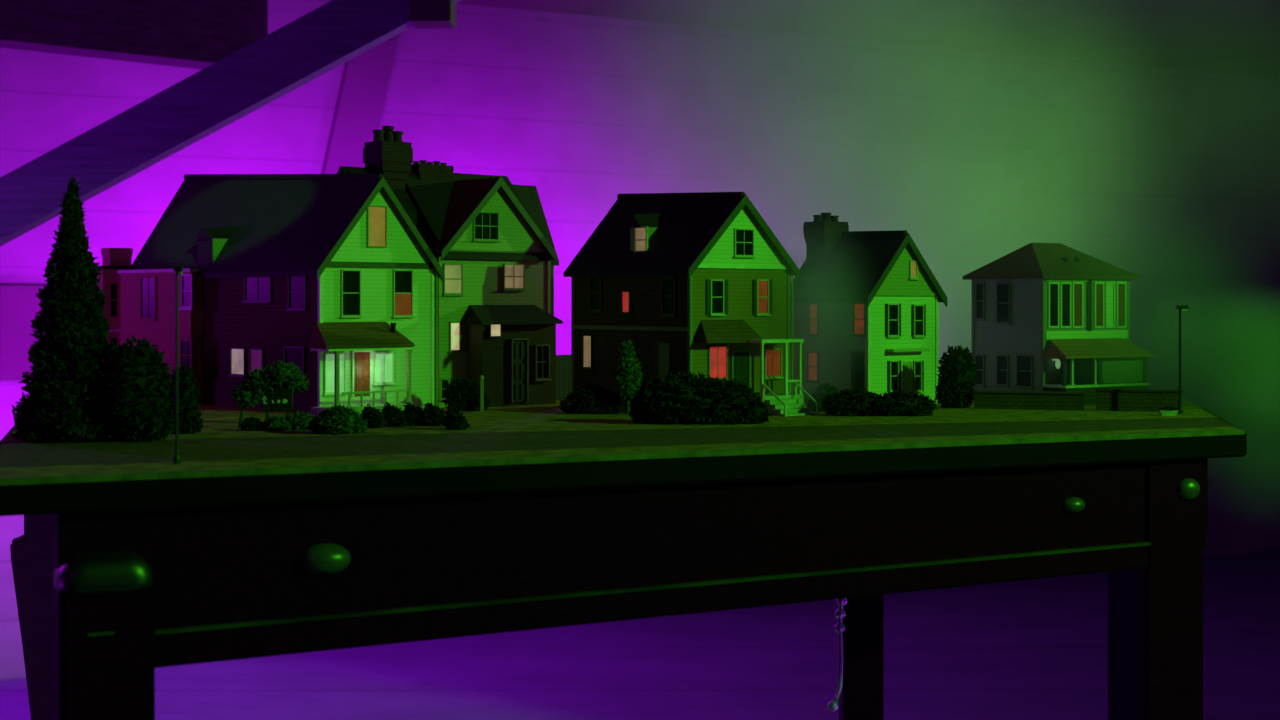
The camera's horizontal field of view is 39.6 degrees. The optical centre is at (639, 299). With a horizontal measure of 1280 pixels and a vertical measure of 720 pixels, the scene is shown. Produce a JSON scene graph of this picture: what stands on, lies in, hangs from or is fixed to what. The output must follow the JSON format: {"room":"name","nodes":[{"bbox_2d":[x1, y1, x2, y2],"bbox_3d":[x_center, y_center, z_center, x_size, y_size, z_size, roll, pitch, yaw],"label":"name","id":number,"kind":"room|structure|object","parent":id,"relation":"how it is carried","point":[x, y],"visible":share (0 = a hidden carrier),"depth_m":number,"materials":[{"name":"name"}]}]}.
{"room":"attic","nodes":[
{"label":"attic","id":0,"kind":"room"},
{"bbox_2d":[0,0,1279,680],"bbox_3d":[0.062,0.052,5.293,7.000,1.740,0.100,0,0,-30],"label":"wall","id":1,"kind":"structure","parent":0,"point":[1168,178],"depth_m":5.55,"materials":[{"name":"paint"}]},
{"bbox_2d":[0,285,45,379],"bbox_3d":[-1.555,0.079,4.285,0.378,0.230,0.030,0,0,-30],"label":"trim","id":2,"kind":"structure","parent":1,"relation":"attached to","point":[19,304],"depth_m":4.29,"materials":[{"name":"paint"}]},
{"bbox_2d":[321,40,397,173],"bbox_3d":[-0.812,-0.191,4.713,0.353,1.017,0.030,0,0,-30],"label":"wooden beam","id":3,"kind":"structure","parent":1,"relation":"attached to","point":[365,78],"depth_m":4.74,"materials":[{"name":"wood"}]},
{"bbox_2d":[0,550,1279,719],"bbox_3d":[0.400,0.972,3.500,7.600,0.100,8.200,0,0,0],"label":"floor","id":4,"kind":"structure","parent":0,"point":[1032,649],"depth_m":4.42,"materials":[{"name":"wood"}]},
{"bbox_2d":[0,396,1246,719],"bbox_3d":[-0.038,0.521,1.744,1.475,0.802,1.112,0,0,0],"label":"display table","id":5,"kind":"object","parent":4,"relation":"on","point":[118,578],"visible":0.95,"depth_m":1.40,"materials":[{"name":"brown wood"}]},
{"bbox_2d":[4,397,1215,441],"bbox_3d":[-0.037,0.122,1.907,1.457,0.001,0.767,0,0,0],"label":"ground","id":6,"kind":"structure","parent":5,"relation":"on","point":[219,421],"depth_m":1.81,"materials":[{"name":"green plant"}]},
{"bbox_2d":[13,401,46,441],"bbox_3d":[-0.525,0.105,1.538,0.033,0.039,0.032,0,0,-42],"label":"shrub","id":7,"kind":"object","parent":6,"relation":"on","point":[16,422],"visible":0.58,"depth_m":1.53,"materials":[{"name":"green plant"}]},
{"bbox_2d":[10,177,118,441],"bbox_3d":[-0.495,0.007,1.549,0.107,0.230,0.101,0,0,0],"label":"conifer","id":8,"kind":"object","parent":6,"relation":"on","point":[69,360],"visible":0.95,"depth_m":1.53,"materials":[{"name":"green plant"}]},
{"bbox_2d":[92,248,132,358],"bbox_3d":[-0.664,0.029,2.233,0.050,0.187,0.053,0,0,-40],"label":"brick outbuilding","id":9,"kind":"object","parent":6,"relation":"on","point":[113,259],"visible":0.38,"depth_m":2.21,"materials":[{"name":"brick"}]},
{"bbox_2d":[168,363,203,433],"bbox_3d":[-0.419,0.090,1.618,0.045,0.068,0.031,0,0,0],"label":"shrub","id":10,"kind":"object","parent":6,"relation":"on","point":[189,420],"visible":0.69,"depth_m":1.61,"materials":[{"name":"green plant"}]},
{"bbox_2d":[239,416,264,430],"bbox_3d":[-0.360,0.115,1.655,0.026,0.016,0.020,0,0,0],"label":"shrub","id":11,"kind":"object","parent":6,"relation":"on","point":[252,423],"visible":1,"depth_m":1.65,"materials":[{"name":"green plant"}]},
{"bbox_2d":[230,361,309,428],"bbox_3d":[-0.350,0.089,1.681,0.078,0.066,0.031,0,0,0],"label":"tree","id":12,"kind":"object","parent":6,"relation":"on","point":[247,394],"visible":1,"depth_m":1.68,"materials":[{"name":"green plant"}]},
{"bbox_2d":[262,387,291,417],"bbox_3d":[-0.357,0.102,1.750,0.030,0.039,0.004,0,0,0],"label":"name sign","id":13,"kind":"object","parent":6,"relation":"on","point":[280,400],"visible":0.73,"depth_m":1.75,"materials":[{"name":"black paint"}]},
{"bbox_2d":[262,414,291,430],"bbox_3d":[-0.339,0.115,1.655,0.029,0.017,0.023,0,0,0],"label":"shrub","id":14,"kind":"object","parent":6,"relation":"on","point":[276,423],"visible":1,"depth_m":1.65,"materials":[{"name":"green plant"}]},
{"bbox_2d":[118,126,443,414],"bbox_3d":[-0.423,-0.038,2.087,0.180,0.319,0.450,0,0,-44],"label":"house","id":15,"kind":"object","parent":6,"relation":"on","point":[333,276],"visible":0.86,"depth_m":1.99,"materials":[{"name":"paint"}]},
{"bbox_2d":[373,130,384,140],"bbox_3d":[-0.296,-0.185,2.010,0.013,0.014,0.012,0,0,-44],"label":"chimney pot","id":16,"kind":"object","parent":15,"relation":"on","point":[379,135],"depth_m":2.01,"materials":[{"name":"ceramic"}]},
{"bbox_2d":[382,126,393,140],"bbox_3d":[-0.286,-0.188,2.019,0.013,0.019,0.012,0,0,-44],"label":"chimney pot","id":17,"kind":"object","parent":15,"relation":"on","point":[387,131],"depth_m":2.01,"materials":[{"name":"ceramic"}]},
{"bbox_2d":[392,131,402,141],"bbox_3d":[-0.277,-0.185,2.028,0.013,0.014,0.012,0,0,-44],"label":"chimney pot","id":18,"kind":"object","parent":15,"relation":"on","point":[396,135],"depth_m":2.02,"materials":[{"name":"ceramic"}]},
{"bbox_2d":[284,409,313,429],"bbox_3d":[-0.318,0.113,1.668,0.036,0.022,0.027,0,0,0],"label":"shrub","id":19,"kind":"object","parent":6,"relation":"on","point":[298,421],"visible":0.8,"depth_m":1.66,"materials":[{"name":"green plant"}]},
{"bbox_2d":[307,404,367,434],"bbox_3d":[-0.275,0.110,1.619,0.055,0.029,0.039,0,0,0],"label":"shrub","id":20,"kind":"object","parent":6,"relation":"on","point":[339,419],"visible":1,"depth_m":1.61,"materials":[{"name":"green plant"}]},
{"bbox_2d":[360,404,388,427],"bbox_3d":[-0.254,0.110,1.694,0.030,0.025,0.022,0,0,0],"label":"bush","id":21,"kind":"object","parent":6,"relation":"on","point":[375,419],"visible":0.92,"depth_m":1.69,"materials":[{"name":"green plant"}]},
{"bbox_2d":[381,402,408,426],"bbox_3d":[-0.237,0.111,1.708,0.032,0.026,0.024,0,0,0],"label":"bush","id":22,"kind":"object","parent":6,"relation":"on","point":[393,415],"visible":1,"depth_m":1.70,"materials":[{"name":"green plant"}]},
{"bbox_2d":[402,401,425,425],"bbox_3d":[-0.217,0.111,1.722,0.030,0.026,0.023,0,0,0],"label":"bush","id":23,"kind":"object","parent":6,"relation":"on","point":[413,413],"visible":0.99,"depth_m":1.72,"materials":[{"name":"green plant"}]},
{"bbox_2d":[420,402,445,425],"bbox_3d":[-0.199,0.111,1.722,0.031,0.025,0.024,0,0,0],"label":"bush","id":24,"kind":"object","parent":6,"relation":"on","point":[433,415],"visible":0.89,"depth_m":1.72,"materials":[{"name":"green plant"}]},
{"bbox_2d":[443,405,470,429],"bbox_3d":[-0.172,0.111,1.669,0.027,0.026,0.021,0,0,0],"label":"bush","id":25,"kind":"object","parent":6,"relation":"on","point":[454,420],"visible":1,"depth_m":1.66,"materials":[{"name":"green plant"}]},
{"bbox_2d":[441,376,490,410],"bbox_3d":[-0.192,0.104,1.954,0.058,0.043,0.036,0,0,0],"label":"shrub","id":26,"kind":"object","parent":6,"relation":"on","point":[461,393],"visible":0.94,"depth_m":1.94,"materials":[{"name":"green plant"}]},
{"bbox_2d":[480,375,483,411],"bbox_3d":[-0.172,0.102,1.937,0.004,0.040,0.004,0,0,22],"label":"gate post","id":27,"kind":"object","parent":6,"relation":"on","point":[481,376],"visible":1,"depth_m":1.94,"materials":[{"name":"beige paint"}]},
{"bbox_2d":[406,160,562,407],"bbox_3d":[-0.198,-0.021,2.132,0.221,0.287,0.214,0,0,-44],"label":"house","id":28,"kind":"object","parent":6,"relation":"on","point":[490,237],"visible":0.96,"depth_m":2.06,"materials":[{"name":"beige paint"}]},
{"bbox_2d":[556,355,570,399],"bbox_3d":[-0.096,0.095,2.180,0.066,0.055,0.008,0,0,-43],"label":"fence","id":29,"kind":"object","parent":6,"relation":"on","point":[563,362],"visible":0.25,"depth_m":2.18,"materials":[{"name":"paint"}]},
{"bbox_2d":[558,382,625,413],"bbox_3d":[-0.052,0.105,1.902,0.075,0.037,0.035,0,0,0],"label":"bush","id":30,"kind":"object","parent":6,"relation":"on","point":[589,398],"visible":1,"depth_m":1.89,"materials":[{"name":"green plant"}]},
{"bbox_2d":[611,339,642,414],"bbox_3d":[-0.013,0.082,1.886,0.034,0.080,0.032,0,0,0],"label":"topiary","id":31,"kind":"object","parent":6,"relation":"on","point":[627,374],"visible":0.98,"depth_m":1.88,"materials":[{"name":"green plant"}]},
{"bbox_2d":[564,192,818,416],"bbox_3d":[0.066,-0.001,1.967,0.164,0.246,0.282,0,0,-40],"label":"house","id":32,"kind":"object","parent":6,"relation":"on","point":[699,281],"visible":0.94,"depth_m":1.93,"materials":[{"name":"beige paint"}]},
{"bbox_2d":[706,279,710,314],"bbox_3d":[0.072,-0.003,1.885,0.006,0.037,0.003,0,0,-40],"label":"shutter","id":33,"kind":"object","parent":32,"relation":"hanging from","point":[708,281],"depth_m":1.88,"materials":[{"name":"green wood"}]},
{"bbox_2d":[724,280,727,313],"bbox_3d":[0.092,-0.003,1.901,0.006,0.037,0.003,0,0,-40],"label":"shutter","id":34,"kind":"object","parent":32,"relation":"hanging from","point":[725,281],"depth_m":1.90,"materials":[{"name":"green wood"}]},
{"bbox_2d":[753,279,756,314],"bbox_3d":[0.125,-0.003,1.929,0.005,0.038,0.003,0,0,-40],"label":"shutter","id":35,"kind":"object","parent":32,"relation":"hanging from","point":[754,280],"depth_m":1.93,"materials":[{"name":"green wood"}]},
{"bbox_2d":[769,280,771,313],"bbox_3d":[0.142,-0.003,1.944,0.005,0.038,0.003,0,0,-40],"label":"shutter","id":36,"kind":"object","parent":32,"relation":"hanging from","point":[770,281],"depth_m":1.94,"materials":[{"name":"green wood"}]},
{"bbox_2d":[627,370,772,424],"bbox_3d":[0.060,0.097,1.749,0.144,0.056,0.053,0,0,0],"label":"hedge","id":37,"kind":"object","parent":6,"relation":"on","point":[689,399],"visible":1,"depth_m":1.74,"materials":[{"name":"green plant"}]},
{"bbox_2d":[807,382,838,411],"bbox_3d":[0.201,0.106,1.936,0.040,0.036,0.026,0,0,0],"label":"shrub","id":38,"kind":"object","parent":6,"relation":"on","point":[821,392],"visible":0.56,"depth_m":1.93,"materials":[{"name":"green plant"}]},
{"bbox_2d":[793,213,946,403],"bbox_3d":[0.265,0.009,2.092,0.136,0.226,0.142,0,0,-40],"label":"house","id":39,"kind":"object","parent":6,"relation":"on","point":[866,303],"visible":0.97,"depth_m":2.05,"materials":[{"name":"paint"}]},
{"bbox_2d":[813,215,822,221],"bbox_3d":[0.212,-0.097,2.115,0.012,0.008,0.012,0,0,-40],"label":"chimney pot","id":40,"kind":"object","parent":39,"relation":"on","point":[817,218],"depth_m":2.11,"materials":[{"name":"ceramic"}]},
{"bbox_2d":[821,213,830,220],"bbox_3d":[0.222,-0.098,2.124,0.012,0.012,0.012,0,0,-40],"label":"chimney pot","id":41,"kind":"object","parent":39,"relation":"on","point":[824,216],"depth_m":2.12,"materials":[{"name":"ceramic"}]},
{"bbox_2d":[830,216,838,221],"bbox_3d":[0.232,-0.097,2.133,0.012,0.008,0.012,0,0,-40],"label":"chimney pot","id":42,"kind":"object","parent":39,"relation":"on","point":[832,218],"depth_m":2.13,"materials":[{"name":"ceramic"}]},
{"bbox_2d":[885,304,887,336],"bbox_3d":[0.281,0.023,2.027,0.004,0.037,0.003,0,0,-40],"label":"shutter","id":43,"kind":"object","parent":39,"relation":"hanging from","point":[886,305],"depth_m":2.03,"materials":[{"name":"green wood"}]},
{"bbox_2d":[887,361,889,391],"bbox_3d":[0.284,0.087,2.029,0.003,0.035,0.003,0,0,-40],"label":"shutter","id":44,"kind":"object","parent":39,"relation":"hanging from","point":[888,362],"depth_m":2.03,"materials":[{"name":"wood"}]},
{"bbox_2d":[899,360,900,389],"bbox_3d":[0.298,0.087,2.041,0.003,0.035,0.003,0,0,-40],"label":"shutter","id":45,"kind":"object","parent":39,"relation":"hanging from","point":[899,360],"depth_m":2.04,"materials":[{"name":"wood"}]},
{"bbox_2d":[899,304,900,335],"bbox_3d":[0.298,0.023,2.041,0.004,0.037,0.003,0,0,-40],"label":"shutter","id":46,"kind":"object","parent":39,"relation":"hanging from","point":[899,304],"depth_m":2.04,"materials":[{"name":"paint"}]},
{"bbox_2d":[911,305,913,336],"bbox_3d":[0.315,0.024,2.056,0.003,0.037,0.003,0,0,-40],"label":"shutter","id":47,"kind":"object","parent":39,"relation":"hanging from","point":[912,306],"depth_m":2.06,"materials":[{"name":"green wood"}]},
{"bbox_2d":[913,361,913,391],"bbox_3d":[0.315,0.088,2.056,0.003,0.036,0.003,0,0,-40],"label":"shutter","id":48,"kind":"object","parent":39,"relation":"hanging from","point":[913,361],"depth_m":2.06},
{"bbox_2d":[921,360,923,390],"bbox_3d":[0.328,0.088,2.066,0.003,0.036,0.003,0,0,-40],"label":"shutter","id":49,"kind":"object","parent":39,"relation":"hanging from","point":[921,360],"depth_m":2.07,"materials":[{"name":"wood"}]},
{"bbox_2d":[924,305,925,335],"bbox_3d":[0.331,0.024,2.069,0.003,0.037,0.003,0,0,-40],"label":"shutter","id":50,"kind":"object","parent":39,"relation":"hanging from","point":[924,305],"depth_m":2.07,"materials":[{"name":"green wood"}]},
{"bbox_2d":[821,387,937,415],"bbox_3d":[0.252,0.108,1.870,0.124,0.034,0.038,0,0,0],"label":"hedge","id":51,"kind":"object","parent":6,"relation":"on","point":[854,402],"visible":1,"depth_m":1.86,"materials":[{"name":"green plant"}]},
{"bbox_2d":[934,345,976,407],"bbox_3d":[0.356,0.087,2.009,0.050,0.074,0.041,0,0,0],"label":"round bush","id":52,"kind":"object","parent":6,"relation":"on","point":[954,389],"visible":1,"depth_m":2.00,"materials":[{"name":"green plant"}]},
{"bbox_2d":[962,243,1153,403],"bbox_3d":[0.510,0.026,2.160,0.160,0.192,0.170,0,0,-32],"label":"house","id":53,"kind":"object","parent":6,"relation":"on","point":[1052,317],"visible":0.99,"depth_m":2.12,"materials":[{"name":"grey paint"}]},
{"bbox_2d":[1052,359,1060,368],"bbox_3d":[0.489,0.075,2.089,0.006,0.012,0.011,0,0,-32],"label":"lamp","id":54,"kind":"object","parent":53,"relation":"on","point":[1057,363],"depth_m":2.09,"materials":[{"name":"white glass"}]},
{"bbox_2d":[973,388,1182,411],"bbox_3d":[0.482,0.110,1.962,0.225,0.024,0.014,0,0,17],"label":"wall","id":55,"kind":"structure","parent":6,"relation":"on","point":[1018,400],"depth_m":1.96,"materials":[{"name":"red brick"}]},
{"bbox_2d":[1158,406,1178,415],"bbox_3d":[0.555,0.116,1.869,0.023,0.011,0.012,0,0,0],"label":"planter","id":56,"kind":"object","parent":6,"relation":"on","point":[1163,412],"visible":1,"depth_m":1.87,"materials":[{"name":"concrete"}]},
{"bbox_2d":[1175,305,1188,413],"bbox_3d":[0.580,0.064,1.903,0.013,0.117,0.007,0,0,0],"label":"street lamp","id":57,"kind":"object","parent":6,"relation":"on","point":[1180,307],"visible":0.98,"depth_m":1.90,"materials":[{"name":"black metal"}]},
{"bbox_2d":[0,417,1233,467],"bbox_3d":[0.061,0.122,1.569,1.190,0.001,0.248,0,0,-16],"label":"road","id":58,"kind":"object","parent":5,"relation":"on","point":[96,452],"visible":1,"depth_m":1.53,"materials":[{"name":"grey asphalt"}]},
{"bbox_2d":[99,335,174,441],"bbox_3d":[-0.435,0.078,1.538,0.067,0.095,0.058,0,0,0],"label":"round bush","id":59,"kind":"object","parent":58,"relation":"on","point":[137,387],"visible":1,"depth_m":1.52,"materials":[{"name":"green plant"}]},
{"bbox_2d":[0,427,1237,477],"bbox_3d":[0.050,0.122,1.476,1.141,0.001,0.083,0,0,-24],"label":"grass verge","id":60,"kind":"object","parent":5,"relation":"on","point":[41,471],"visible":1,"depth_m":1.39,"materials":[{"name":"green plant"}]},
{"bbox_2d":[173,266,183,463],"bbox_3d":[-0.344,0.048,1.323,0.008,0.147,0.005,0,0,0],"label":"street lamp","id":61,"kind":"object","parent":60,"relation":"on","point":[176,460],"visible":1,"depth_m":1.32,"materials":[{"name":"black metal"}]},
{"bbox_2d":[828,598,846,711],"bbox_3d":[0.233,0.413,2.100,0.023,0.146,0.013,0,0,0],"label":"hanging cable","id":62,"kind":"object","parent":5,"relation":"hanging from","point":[840,613],"visible":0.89,"depth_m":2.10,"materials":[{"name":"grey plastic"}]},
{"bbox_2d":[456,0,1279,77],"bbox_3d":[0.400,-0.868,3.500,7.600,0.100,8.200,0,0,0],"label":"ceiling","id":63,"kind":"structure","parent":0,"point":[1238,37],"depth_m":5.22,"materials":[{"name":"paint"}]},
{"bbox_2d":[0,0,267,68],"bbox_3d":[-1.118,-0.655,3.755,0.656,0.326,0.155,0,0,-14],"label":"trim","id":64,"kind":"structure","parent":63,"relation":"attached to","point":[195,34],"depth_m":3.70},
{"bbox_2d":[0,0,461,245],"bbox_3d":[-1.422,-0.057,2.920,2.332,1.521,0.080,0,0,0],"label":"diagonal brace","id":65,"kind":"object","parent":63,"relation":"attached to","point":[336,32],"visible":1,"depth_m":2.90,"materials":[{"name":"wood"}]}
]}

